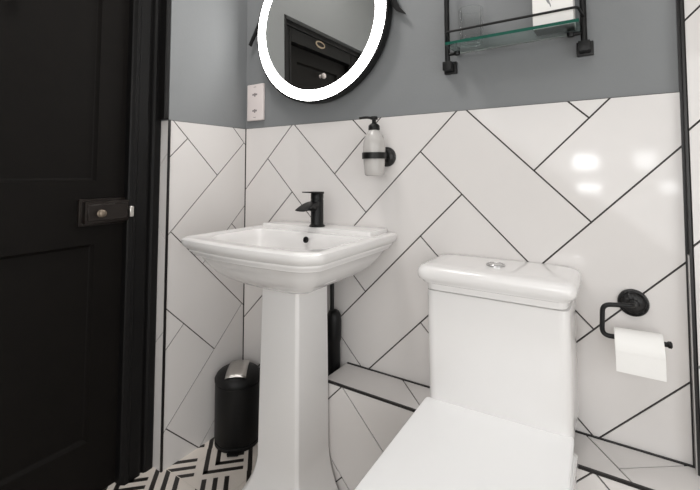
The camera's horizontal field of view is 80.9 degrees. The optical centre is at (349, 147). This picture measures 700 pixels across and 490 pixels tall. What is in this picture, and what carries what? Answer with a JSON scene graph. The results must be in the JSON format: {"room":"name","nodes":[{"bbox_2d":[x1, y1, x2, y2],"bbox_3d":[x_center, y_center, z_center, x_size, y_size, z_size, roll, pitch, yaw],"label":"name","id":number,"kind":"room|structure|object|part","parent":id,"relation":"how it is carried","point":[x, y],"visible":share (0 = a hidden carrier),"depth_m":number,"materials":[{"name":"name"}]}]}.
{"room":"bathroom","nodes":[
{"label":"bathroom","id":0,"kind":"room"},
{"bbox_2d":[103,437,257,489],"bbox_3d":[0.058,1.012,-0.127,3.034,0.060,2.650,-2,-4,33],"label":"floor","id":1,"kind":"structure","parent":0,"point":[205,467],"depth_m":1.35,"materials":[{"name":"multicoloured tile"}]},
{"bbox_2d":[214,360,259,456],"bbox_3d":[-0.417,0.948,1.528,0.170,0.269,0.177,-2,-4,33],"label":"pedal bin","id":2,"kind":"object","parent":1,"relation":"on","point":[237,383],"visible":0.92,"depth_m":1.46,"materials":[{"name":"metal"}]},
{"bbox_3d":[-0.415,0.842,1.537,0.170,0.044,0.170,-2,-4,33],"label":"bin lid","id":3,"kind":"part","parent":2,"relation":"part of","materials":[{"name":"black plastic"}]},
{"bbox_2d":[181,220,396,489],"bbox_3d":[-0.187,0.661,1.241,0.521,0.807,0.455,-2,-4,33],"label":"washbasin","id":4,"kind":"object","parent":1,"relation":"on","point":[294,263],"visible":0.99,"depth_m":1.18,"materials":[{"name":"white ceramic"}]},
{"bbox_2d":[181,220,396,293],"bbox_3d":[-0.188,0.339,1.261,0.521,0.162,0.455,-2,-4,33],"label":"basin","id":5,"kind":"object","parent":4,"relation":"in","point":[282,256],"depth_m":1.15,"materials":[{"name":"white ceramic"}]},
{"bbox_2d":[295,191,324,226],"bbox_3d":[-0.126,0.204,1.361,0.053,0.119,0.114,-2,-4,33],"label":"mixer tap","id":6,"kind":"object","parent":4,"relation":"on","point":[315,205],"visible":1,"depth_m":1.36,"materials":[{"name":"black metal"}]},
{"bbox_3d":[-0.137,0.195,1.344,0.046,0.034,0.072,-2,-4,33],"label":"spout","id":7,"kind":"part","parent":6,"relation":"part of","materials":[{"name":"black metal"}]},
{"bbox_3d":[-0.123,0.150,1.368,0.040,0.009,0.075,-2,-4,33],"label":"lever","id":8,"kind":"part","parent":6,"relation":"part of","materials":[{"name":"black metal"}]},
{"bbox_2d":[327,283,340,375],"bbox_3d":[-0.052,0.745,1.377,0.051,0.655,0.051,-2,-4,33],"label":"toilet brush","id":9,"kind":"object","parent":1,"relation":"on","point":[333,315],"visible":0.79,"depth_m":1.36,"materials":[{"name":"black plastic"}]},
{"bbox_2d":[355,254,581,489],"bbox_3d":[0.261,0.663,0.848,0.369,0.753,0.620,-2,-4,33],"label":"toilet","id":10,"kind":"object","parent":1,"relation":"on","point":[500,412],"visible":1,"depth_m":0.93,"materials":[{"name":"white ceramic"}]},
{"bbox_3d":[0.223,0.632,0.784,0.351,0.022,0.469,-2,-4,33],"label":"seat lid","id":11,"kind":"part","parent":10,"relation":"part of","materials":[{"name":"white plastic"}]},
{"bbox_3d":[0.377,0.335,1.047,0.369,0.064,0.192,-2,-4,33],"label":"cistern lid","id":12,"kind":"part","parent":10,"relation":"part of","materials":[{"name":"white ceramic"}]},
{"bbox_3d":[0.219,0.657,0.777,0.335,0.010,0.451,-2,-4,33],"label":"seat","id":13,"kind":"part","parent":10,"relation":"part of","materials":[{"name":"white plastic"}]},
{"bbox_2d":[152,0,247,472],"bbox_3d":[-1.168,-0.144,0.744,0.164,2.450,2.454,-2,-4,33],"label":"wall","id":14,"kind":"structure","parent":0,"point":[199,309],"depth_m":1.51,"materials":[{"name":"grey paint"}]},
{"bbox_2d":[0,0,128,489],"bbox_3d":[-0.911,0.235,1.114,0.095,1.644,0.601,-2,-4,33],"label":"door","id":15,"kind":"structure","parent":14,"relation":"in","point":[64,206],"depth_m":1.22,"materials":[{"name":"black paint"}]},
{"bbox_3d":[-0.765,0.204,1.270,0.018,0.024,0.024,-2,-4,33],"label":"lock knob","id":16,"kind":"part","parent":15,"relation":"part of","materials":[{"name":"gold metal"}]},
{"bbox_2d":[115,0,170,485],"bbox_3d":[-0.914,0.184,1.111,0.147,1.748,0.818,-2,-4,33],"label":"trim","id":17,"kind":"structure","parent":14,"relation":"attached to","point":[148,68],"depth_m":1.38,"materials":[{"name":"black paint"}]},
{"bbox_3d":[-0.718,0.209,1.349,0.014,0.035,0.013,-2,-4,33],"label":"strike plate","id":18,"kind":"part","parent":17,"relation":"part of","materials":[{"name":"metal"}]},
{"bbox_2d":[243,0,692,464],"bbox_3d":[0.723,-0.132,1.029,2.900,2.450,0.102,-2,-4,33],"label":"wall","id":19,"kind":"structure","parent":0,"point":[537,151],"depth_m":1.14,"materials":[{"name":"white tile"}]},
{"bbox_2d":[247,83,264,120],"bbox_3d":[-0.386,-0.187,1.695,0.093,0.151,0.014,-2,-4,33],"label":"socket","id":20,"kind":"object","parent":19,"relation":"attached to","point":[256,92],"visible":1,"depth_m":1.69,"materials":[{"name":"white plastic"}]},
{"bbox_2d":[249,0,405,103],"bbox_3d":[-0.123,-0.458,1.510,0.715,0.594,0.037,-2,-4,33],"label":"round mirror","id":21,"kind":"object","parent":19,"relation":"attached to","point":[310,51],"visible":1,"depth_m":1.48,"materials":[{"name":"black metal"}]},
{"bbox_2d":[362,147,395,166],"bbox_3d":[0.088,0.028,1.314,0.086,0.065,0.099,-2,-4,33],"label":"holder","id":22,"kind":"object","parent":19,"relation":"attached to","point":[389,155],"visible":0.83,"depth_m":1.31,"materials":[{"name":"metal"}]},
{"bbox_2d":[359,116,384,175],"bbox_3d":[0.078,-0.005,1.307,0.072,0.190,0.077,-2,-4,33],"label":"soap bottle","id":23,"kind":"object","parent":22,"relation":"in","point":[374,141],"visible":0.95,"depth_m":1.28,"materials":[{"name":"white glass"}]},
{"bbox_3d":[0.121,0.030,1.343,0.065,0.065,0.014,-2,-4,33],"label":"wall plate","id":24,"kind":"part","parent":22,"relation":"part of","materials":[{"name":"metal"}]},
{"bbox_2d":[328,362,699,489],"bbox_3d":[0.341,0.881,1.077,0.921,0.346,0.136,-2,-4,33],"label":"wall ledge","id":25,"kind":"object","parent":19,"relation":"attached to","point":[367,407],"visible":0.52,"depth_m":1.17,"materials":[{"name":"grey tile"}]},
{"bbox_2d":[442,0,593,74],"bbox_3d":[0.428,-0.475,1.119,0.392,0.488,0.115,-2,-4,33],"label":"wall shelf","id":26,"kind":"object","parent":19,"relation":"attached to","point":[573,27],"visible":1,"depth_m":1.07,"materials":[{"name":"black"}]},
{"bbox_3d":[0.292,-0.467,1.236,0.015,0.455,0.015,-2,-4,33],"label":"shelf post","id":27,"kind":"part","parent":26,"relation":"part of","materials":[{"name":"black metal"}]},
{"bbox_2d":[458,5,482,39],"bbox_3d":[0.343,-0.343,1.157,0.067,0.096,0.067,-2,-4,33],"label":"glass tumbler","id":28,"kind":"object","parent":26,"relation":"on","point":[469,15],"visible":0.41,"depth_m":1.13,"materials":[{"name":"clear glass"}]},
{"bbox_3d":[0.434,-0.294,1.102,0.328,0.008,0.104,-2,-4,33],"label":"glass pane","id":29,"kind":"part","parent":26,"relation":"part of","materials":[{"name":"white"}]},
{"bbox_3d":[0.418,-0.327,1.094,0.360,0.006,0.076,-2,-4,33],"label":"guard rail","id":30,"kind":"part","parent":26,"relation":"part of","materials":[{"name":"black metal"}]},
{"bbox_2d":[532,0,574,25],"bbox_3d":[0.518,-0.395,1.043,0.091,0.186,0.059,-2,-4,33],"label":"carton","id":31,"kind":"object","parent":26,"relation":"on","point":[538,6],"visible":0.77,"depth_m":1.02,"materials":[{"name":"white cardboard"}]},
{"bbox_3d":[0.589,-0.479,1.042,0.015,0.455,0.015,-2,-4,33],"label":"shelf post","id":32,"kind":"part","parent":26,"relation":"part of","materials":[{"name":"black metal"}]},
{"bbox_2d":[600,289,672,348],"bbox_3d":[0.650,0.383,0.938,0.133,0.100,0.080,-2,-4,33],"label":"toilet roll holder","id":33,"kind":"object","parent":19,"relation":"attached to","point":[632,302],"visible":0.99,"depth_m":0.95,"materials":[{"name":"metal"}]},
{"bbox_3d":[0.667,0.366,0.963,0.063,0.063,0.020,-2,-4,33],"label":"wall plate","id":34,"kind":"part","parent":33,"relation":"part of","materials":[{"name":"metal"}]},
{"bbox_2d":[614,327,666,381],"bbox_3d":[0.638,0.445,0.902,0.090,0.083,0.077,-2,-4,33],"label":"toilet roll","id":35,"kind":"object","parent":33,"relation":"on","point":[639,353],"visible":1,"depth_m":0.88,"materials":[{"name":"white paper"}]},
{"bbox_2d":[676,0,699,475],"bbox_3d":[1.321,-0.184,0.564,1.386,2.405,0.042,-2,-4,33],"label":"wall column","id":36,"kind":"structure","parent":0,"point":[687,11],"depth_m":0.92,"materials":[{"name":"grey tile"}]}
]}

